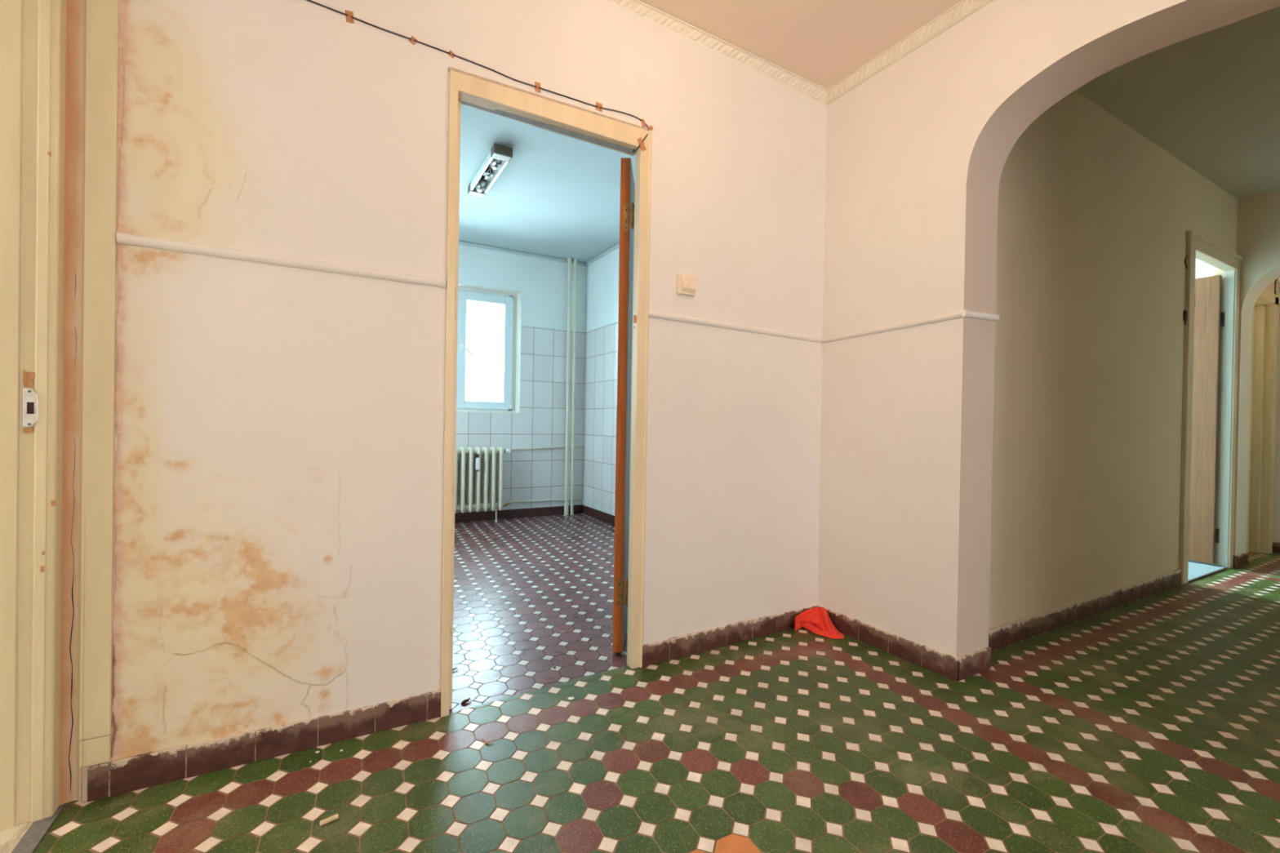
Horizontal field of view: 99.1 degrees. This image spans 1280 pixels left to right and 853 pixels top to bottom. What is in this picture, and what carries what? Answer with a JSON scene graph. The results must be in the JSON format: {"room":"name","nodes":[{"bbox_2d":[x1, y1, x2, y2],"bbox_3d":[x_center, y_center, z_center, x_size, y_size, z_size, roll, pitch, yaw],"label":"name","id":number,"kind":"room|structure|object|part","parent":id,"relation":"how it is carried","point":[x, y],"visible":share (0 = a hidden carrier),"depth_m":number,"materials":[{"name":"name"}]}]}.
{"room":"apartment hallway","nodes":[
{"label":"apartment hallway","id":0,"kind":"room"},
{"bbox_2d":[79,0,826,802],"bbox_3d":[-0.200,-0.373,2.057,2.888,2.630,0.101,1,0,-30],"label":"wall","id":1,"kind":"structure","parent":0,"point":[279,430],"depth_m":1.63,"materials":[{"name":"paint"}]},
{"bbox_2d":[11,802,66,852],"bbox_3d":[-1.020,0.952,0.619,0.039,0.033,1.660,1,0,-30],"label":"threshold","id":2,"kind":"object","parent":1,"relation":"attached to","point":[28,842],"depth_m":1.24,"materials":[{"name":"grey stone"}]},
{"bbox_2d":[68,274,76,794],"bbox_3d":[-1.393,0.255,1.339,0.008,1.305,0.002,1,0,-30],"label":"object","id":3,"kind":"structure","parent":1,"relation":"attached to","point":[75,274],"depth_m":1.34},
{"bbox_2d":[58,0,90,806],"bbox_3d":[-1.374,-0.388,1.331,0.044,2.630,0.024,1,0,-30],"label":"trim","id":4,"kind":"structure","parent":1,"relation":"attached to","point":[74,171],"depth_m":1.33,"materials":[{"name":"beige wood"}]},
{"bbox_2d":[79,0,119,768],"bbox_3d":[-1.336,-0.431,1.350,0.058,2.542,0.017,1,0,-30],"label":"door frame","id":5,"kind":"structure","parent":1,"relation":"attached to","point":[102,19],"depth_m":1.35,"materials":[{"name":"beige wood"}]},
{"bbox_2d":[87,689,440,802],"bbox_3d":[-1.004,0.889,1.556,0.833,0.086,0.013,1,0,-30],"label":"baseboard","id":6,"kind":"structure","parent":1,"relation":"attached to","point":[130,774],"depth_m":1.51,"materials":[{"name":"tile"}]},
{"bbox_2d":[115,232,445,288],"bbox_3d":[-0.964,-0.465,1.554,0.784,0.033,0.015,1,0,-30],"label":"trim rail","id":7,"kind":"object","parent":1,"relation":"attached to","point":[122,238],"visible":1,"depth_m":1.51,"materials":[{"name":"paint"}]},
{"bbox_2d":[306,0,648,151],"bbox_3d":[-0.527,-1.140,1.803,1.306,0.168,0.015,1,0,-30],"label":"cable","id":8,"kind":"object","parent":1,"relation":"attached to","point":[311,1],"visible":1,"depth_m":1.79,"materials":[{"name":"black rubber"}]},
{"bbox_2d":[345,9,354,23],"bbox_3d":[-0.857,-1.211,1.609,0.024,0.036,0.006,1,0,-30],"label":"tape piece","id":9,"kind":"object","parent":8,"relation":"attached to","point":[348,19],"visible":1,"depth_m":1.61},
{"bbox_2d":[408,35,417,44],"bbox_3d":[-0.705,-1.202,1.696,0.026,0.028,0.006,1,0,-30],"label":"tape piece","id":10,"kind":"object","parent":8,"relation":"attached to","point":[412,37],"visible":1,"depth_m":1.70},
{"bbox_2d":[447,49,454,57],"bbox_3d":[-0.605,-1.198,1.753,0.025,0.024,0.006,1,0,-30],"label":"tape piece","id":11,"kind":"object","parent":8,"relation":"attached to","point":[450,51],"visible":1,"depth_m":1.75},
{"bbox_2d":[534,81,540,92],"bbox_3d":[-0.355,-1.184,1.899,0.022,0.035,0.006,1,0,-30],"label":"tape piece","id":12,"kind":"object","parent":8,"relation":"attached to","point":[537,84],"visible":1,"depth_m":1.90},
{"bbox_2d":[595,102,602,111],"bbox_3d":[-0.151,-1.185,2.019,0.028,0.031,0.006,1,0,-30],"label":"tape piece","id":13,"kind":"object","parent":8,"relation":"attached to","point":[597,104],"visible":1,"depth_m":2.02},
{"bbox_2d":[640,118,645,127],"bbox_3d":[0.014,-1.179,2.116,0.022,0.033,0.006,1,0,-30],"label":"tape piece","id":14,"kind":"object","parent":8,"relation":"attached to","point":[643,124],"visible":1,"depth_m":2.12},
{"bbox_2d":[440,66,652,717],"bbox_3d":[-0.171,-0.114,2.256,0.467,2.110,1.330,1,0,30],"label":"door frame","id":15,"kind":"structure","parent":1,"relation":"in","point":[465,88],"depth_m":2.12,"materials":[{"name":"beige wood"}]},
{"bbox_2d":[637,137,646,151],"bbox_3d":[0.008,-1.090,2.105,0.043,0.051,0.006,1,0,-30],"label":"tape piece","id":16,"kind":"object","parent":15,"relation":"attached to","point":[640,141],"visible":1,"depth_m":2.10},
{"bbox_2d":[675,273,696,296],"bbox_3d":[0.190,-0.577,2.223,0.088,0.081,0.029,1,0,-30],"label":"light switch","id":17,"kind":"object","parent":1,"relation":"attached to","point":[686,284],"visible":1,"depth_m":2.21,"materials":[{"name":"plastic"}]},
{"bbox_2d":[608,0,827,105],"bbox_3d":[-0.224,-1.601,1.966,2.649,0.057,0.037,1,0,-31],"label":"crown molding","id":18,"kind":"structure","parent":1,"relation":"attached to","point":[762,65],"depth_m":2.32,"materials":[{"name":"paint"}]},
{"bbox_2d":[642,604,817,666],"bbox_3d":[0.438,0.907,2.405,1.008,0.088,0.013,1,0,-31],"label":"baseboard","id":19,"kind":"structure","parent":1,"relation":"attached to","point":[673,648],"depth_m":2.33,"materials":[{"name":"tile"}]},
{"bbox_2d":[648,310,822,342],"bbox_3d":[0.462,-0.432,2.395,1.006,0.043,0.015,1,0,-31],"label":"trim","id":20,"kind":"structure","parent":1,"relation":"attached to","point":[672,317],"depth_m":2.34,"materials":[{"name":"paint"}]},
{"bbox_2d":[457,244,586,505],"bbox_3d":[-1.849,-0.423,5.198,2.945,2.630,0.300,1,0,-30],"label":"wall","id":21,"kind":"structure","parent":0,"point":[542,283],"depth_m":5.45,"materials":[{"name":"paint"}]},
{"bbox_2d":[456,283,521,413],"bbox_3d":[-1.792,-0.742,5.170,1.290,1.202,0.205,1,0,-30],"label":"window","id":22,"kind":"structure","parent":21,"relation":"in","point":[511,300],"depth_m":5.41,"materials":[{"name":"plastic"}]},
{"bbox_3d":[-1.659,-0.736,5.232,0.120,0.117,0.053,1,0,-30],"label":"handle","id":23,"kind":"part","parent":22,"relation":"part of","materials":[{"name":"white plastic"}]},
{"bbox_2d":[454,504,582,522],"bbox_3d":[-1.797,0.852,5.066,2.733,0.085,0.016,1,0,-30],"label":"baseboard","id":24,"kind":"structure","parent":21,"relation":"attached to","point":[544,511],"depth_m":5.37,"materials":[{"name":"tile"}]},
{"bbox_2d":[455,325,585,512],"bbox_3d":[-1.781,-0.099,5.066,2.739,1.817,0.006,1,0,-30],"label":"tiles","id":25,"kind":"structure","parent":21,"relation":"attached to","point":[537,474],"depth_m":5.49,"materials":[{"name":"white tile"}]},
{"bbox_2d":[458,104,635,262],"bbox_3d":[-0.986,-1.738,3.719,2.945,0.050,3.685,1,0,-30],"label":"ceiling","id":26,"kind":"structure","parent":0,"point":[557,195],"depth_m":3.99,"materials":[{"name":"paint"}]},
{"bbox_2d":[467,142,512,197],"bbox_3d":[-1.004,-1.676,3.615,0.116,0.074,0.720,1,0,-30],"label":"ceiling light","id":27,"kind":"object","parent":26,"relation":"attached to","point":[499,156],"visible":1,"depth_m":3.54,"materials":[{"name":"silver metal"}]},
{"bbox_2d":[475,178,486,192],"bbox_3d":[-1.097,-1.673,3.777,0.064,0.063,0.175,1,0,-30],"label":"socket","id":28,"kind":"object","parent":27,"relation":"attached to","point":[480,184],"depth_m":3.77,"materials":[{"name":"metal"}]},
{"bbox_3d":[-1.046,-1.679,3.591,0.016,0.048,0.560,1,0,-30],"label":"rail","id":29,"kind":"part","parent":27,"relation":"part of","materials":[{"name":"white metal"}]},
{"bbox_3d":[-0.962,-1.678,3.638,0.016,0.048,0.560,1,0,-30],"label":"rail","id":30,"kind":"part","parent":27,"relation":"part of","materials":[{"name":"white plastic"}]},
{"bbox_2d":[489,158,502,170],"bbox_3d":[-0.899,-1.668,3.430,0.064,0.063,0.175,1,0,-30],"label":"socket","id":31,"kind":"object","parent":27,"relation":"attached to","point":[495,163],"depth_m":3.43,"materials":[{"name":"metal"}]},
{"bbox_2d":[458,240,619,266],"bbox_3d":[-0.922,-1.694,3.607,2.745,0.035,3.345,1,0,-30],"label":"cove","id":32,"kind":"object","parent":26,"relation":"attached to","point":[461,242],"visible":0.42,"depth_m":5.35,"materials":[{"name":"paint"}]},
{"bbox_2d":[585,247,619,332],"bbox_3d":[0.293,-0.380,4.318,0.100,2.630,3.355,1,0,-30],"label":"wall","id":33,"kind":"structure","parent":0,"point":[602,274],"depth_m":5.39,"materials":[{"name":"paint"}]},
{"bbox_2d":[582,505,614,524],"bbox_3d":[0.223,0.891,4.295,0.016,0.085,3.329,1,0,-30],"label":"baseboard","id":34,"kind":"structure","parent":33,"relation":"attached to","point":[598,514],"depth_m":5.38,"materials":[{"name":"tile"}]},
{"bbox_2d":[582,321,617,515],"bbox_3d":[0.241,-0.059,4.296,0.006,1.817,3.339,1,0,-30],"label":"tiles","id":35,"kind":"structure","parent":33,"relation":"attached to","point":[601,343],"depth_m":5.39,"materials":[{"name":"white tile"}]},
{"bbox_2d":[0,512,1279,852],"bbox_3d":[1.105,0.978,3.281,9.600,0.056,6.070,1,0,-30],"label":"floor","id":36,"kind":"structure","parent":0,"point":[1149,724],"depth_m":1.61,"materials":[{"name":"tile"}]},
{"bbox_2d":[319,813,338,826],"bbox_3d":[-0.737,0.933,1.293,0.038,0.011,0.011,1,1,-43],"label":"wooden peg","id":37,"kind":"object","parent":36,"relation":"on","point":[334,817],"visible":1,"depth_m":1.29,"materials":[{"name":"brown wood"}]},
{"bbox_2d":[461,697,471,704],"bbox_3d":[-0.589,0.931,1.850,0.015,0.010,0.037,1,1,40],"label":"scrap","id":38,"kind":"object","parent":36,"relation":"on","point":[464,701],"visible":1,"depth_m":1.84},
{"bbox_2d":[454,446,511,521],"bbox_3d":[-1.664,0.545,5.003,0.981,0.704,0.168,1,0,-30],"label":"radiator","id":39,"kind":"object","parent":36,"relation":"on","point":[494,503],"visible":0.52,"depth_m":5.07,"materials":[{"name":"metal"}]},
{"bbox_3d":[-1.362,0.838,5.169,0.026,0.125,0.026,1,0,-30],"label":"leg","id":40,"kind":"part","parent":39,"relation":"part of","materials":[{"name":"paint"}]},
{"bbox_3d":[-1.258,0.234,5.197,0.046,0.045,0.067,1,0,-30],"label":"valve knob","id":41,"kind":"part","parent":39,"relation":"part of","materials":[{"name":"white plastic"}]},
{"bbox_2d":[509,497,583,502],"bbox_3d":[-0.941,0.750,5.513,0.814,0.027,0.053,1,0,-30],"label":"pipe","id":42,"kind":"object","parent":39,"relation":"attached to","point":[551,500],"visible":0.88,"depth_m":5.50,"materials":[{"name":"metal"}]},
{"bbox_2d":[510,444,584,450],"bbox_3d":[-0.932,0.217,5.492,0.832,0.050,0.082,1,0,-30],"label":"pipe","id":43,"kind":"object","parent":39,"relation":"attached to","point":[547,447],"visible":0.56,"depth_m":5.50,"materials":[{"name":"metal"}]},
{"bbox_2d":[564,257,572,515],"bbox_3d":[-0.738,-0.406,5.589,0.053,2.628,0.047,1,0,-30],"label":"riser pipe","id":44,"kind":"object","parent":36,"relation":"on","point":[569,260],"visible":1,"depth_m":5.58,"materials":[{"name":"metal"}]},
{"bbox_2d":[569,258,577,515],"bbox_3d":[-0.681,-0.405,5.612,0.041,2.628,0.042,1,0,-30],"label":"riser pipe","id":45,"kind":"object","parent":36,"relation":"on","point":[572,442],"visible":1,"depth_m":5.60,"materials":[{"name":"metal"}]},
{"bbox_2d":[794,607,844,639],"bbox_3d":[0.827,0.911,2.519,0.188,0.088,0.192,1,0,-30],"label":"cloth","id":46,"kind":"object","parent":36,"relation":"on","point":[817,620],"visible":1,"depth_m":2.55,"materials":[{"name":"red fabric"}]},
{"bbox_2d":[640,0,961,88],"bbox_3d":[0.326,-1.629,0.966,2.688,0.030,2.400,1,0,-30],"label":"ceiling","id":47,"kind":"structure","parent":0,"point":[822,42],"depth_m":2.20,"materials":[{"name":"paint"}]},
{"bbox_2d":[817,0,1279,657],"bbox_3d":[1.617,-0.339,1.611,0.222,2.630,2.700,1,0,-30],"label":"wall","id":48,"kind":"structure","parent":0,"point":[917,151],"depth_m":2.18,"materials":[{"name":"paint"}]},
{"bbox_2d":[817,605,959,681],"bbox_3d":[1.035,0.918,2.362,0.012,0.086,0.684,1,0,-30],"label":"baseboard","id":49,"kind":"structure","parent":48,"relation":"attached to","point":[940,663],"depth_m":2.28,"materials":[{"name":"tile"}]},
{"bbox_2d":[822,310,963,343],"bbox_3d":[1.052,-0.423,2.361,0.015,0.046,0.686,1,0,-30],"label":"trim","id":50,"kind":"structure","parent":48,"relation":"attached to","point":[954,315],"depth_m":2.30,"materials":[{"name":"paint"}]},
{"bbox_2d":[826,0,993,104],"bbox_3d":[1.469,-1.574,1.636,0.037,0.057,2.326,1,0,-30],"label":"crown molding","id":51,"kind":"structure","parent":48,"relation":"attached to","point":[962,9],"depth_m":2.26,"materials":[{"name":"paint"}]},
{"bbox_2d":[958,647,991,680],"bbox_3d":[1.304,0.925,2.128,0.222,0.085,0.012,1,0,-30],"label":"baseboard","id":52,"kind":"structure","parent":48,"relation":"attached to","point":[979,661],"depth_m":2.12,"materials":[{"name":"tile"}]},
{"bbox_2d":[962,309,999,321],"bbox_3d":[1.326,-0.430,2.116,0.234,0.036,0.015,1,0,-30],"label":"trim","id":53,"kind":"structure","parent":48,"relation":"attached to","point":[966,313],"depth_m":2.11,"materials":[{"name":"paint"}]},
{"bbox_2d":[988,89,1277,629],"bbox_3d":[3.288,-0.323,3.414,4.510,2.630,0.100,1,0,-30],"label":"wall","id":54,"kind":"structure","parent":0,"point":[1095,217],"depth_m":2.78,"materials":[{"name":"paint"}]},
{"bbox_2d":[988,568,1181,651],"bbox_3d":[2.392,0.932,2.857,2.390,0.098,0.013,1,0,-30],"label":"baseboard","id":55,"kind":"structure","parent":54,"relation":"attached to","point":[1015,631],"depth_m":2.73,"materials":[{"name":"tile"}]},
{"bbox_2d":[1182,310,1186,324],"bbox_3d":[3.413,-0.681,3.415,0.022,0.090,0.012,1,0,-30],"label":"clip","id":56,"kind":"object","parent":54,"relation":"attached to","point":[1184,313],"visible":1,"depth_m":3.41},
{"bbox_2d":[1187,567,1226,582],"bbox_3d":[3.800,1.004,3.652,0.735,0.030,0.010,1,0,-30],"label":"threshold","id":57,"kind":"object","parent":54,"relation":"attached to","point":[1224,568],"depth_m":3.63,"materials":[{"name":"grey metal"}]},
{"bbox_2d":[1178,230,1242,584],"bbox_3d":[3.619,-0.114,4.016,0.989,2.215,0.870,1,0,-30],"label":"door","id":58,"kind":"structure","parent":54,"relation":"in","point":[1211,303],"depth_m":3.90,"materials":[{"name":"brown wood"}]},
{"bbox_2d":[1232,551,1248,567],"bbox_3d":[4.347,0.964,3.959,0.260,0.084,0.042,1,0,-30],"label":"baseboard","id":59,"kind":"structure","parent":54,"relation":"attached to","point":[1240,560],"depth_m":3.92,"materials":[{"name":"tile"}]},
{"bbox_2d":[1075,5,1279,199],"bbox_3d":[3.818,-1.647,2.436,4.590,0.050,2.285,1,0,-30],"label":"ceiling","id":60,"kind":"structure","parent":0,"point":[1210,100],"depth_m":2.74,"materials":[{"name":"paint"}]},
{"bbox_2d":[1195,258,1214,278],"bbox_3d":[2.869,-0.341,4.911,2.250,2.630,2.915,1,0,-30],"label":"wall","id":61,"kind":"structure","parent":0,"point":[1202,269],"depth_m":4.28,"materials":[{"name":"paint"}]},
{"bbox_2d":[1233,189,1279,555],"bbox_3d":[4.866,-0.294,3.093,0.248,2.630,2.045,1,0,-30],"label":"wall","id":62,"kind":"structure","parent":0,"point":[1258,233],"depth_m":3.88,"materials":[{"name":"paint"}]},
{"bbox_2d":[1246,289,1278,554],"bbox_3d":[4.619,-0.026,4.543,0.670,2.065,0.770,1,0,-30],"label":"door","id":63,"kind":"structure","parent":62,"relation":"in","point":[1264,325],"depth_m":4.36,"materials":[{"name":"beige wood"}]},
{"bbox_2d":[1272,276,1279,542],"bbox_3d":[5.684,-0.283,3.584,0.100,2.630,2.085,1,0,-30],"label":"wall","id":64,"kind":"structure","parent":0,"point":[1276,522],"depth_m":4.41,"materials":[{"name":"white paint"}]},
{"bbox_2d":[1272,542,1279,552],"bbox_3d":[5.390,0.981,3.956,0.013,0.087,1.085,1,0,-30],"label":"baseboard","id":65,"kind":"structure","parent":64,"relation":"attached to","point":[1276,545],"depth_m":4.40,"materials":[{"name":"tile"}]},
{"bbox_3d":[-1.012,-0.374,0.308,0.340,2.630,2.450,1,0,-30],"label":"wall","id":66,"kind":"structure","parent":0,"visible":0},
{"bbox_2d":[0,0,66,831],"bbox_3d":[-1.243,-0.127,0.849,0.204,2.120,1.012,1,0,-30],"label":"door","id":67,"kind":"structure","parent":66,"relation":"in","point":[33,33],"depth_m":1.26,"materials":[{"name":"wood"}]},
{"bbox_3d":[-1.412,-0.043,1.264,0.024,0.090,0.006,1,0,-30],"label":"strike plate","id":68,"kind":"part","parent":67,"relation":"part of","materials":[{"name":"metal"}]}
]}

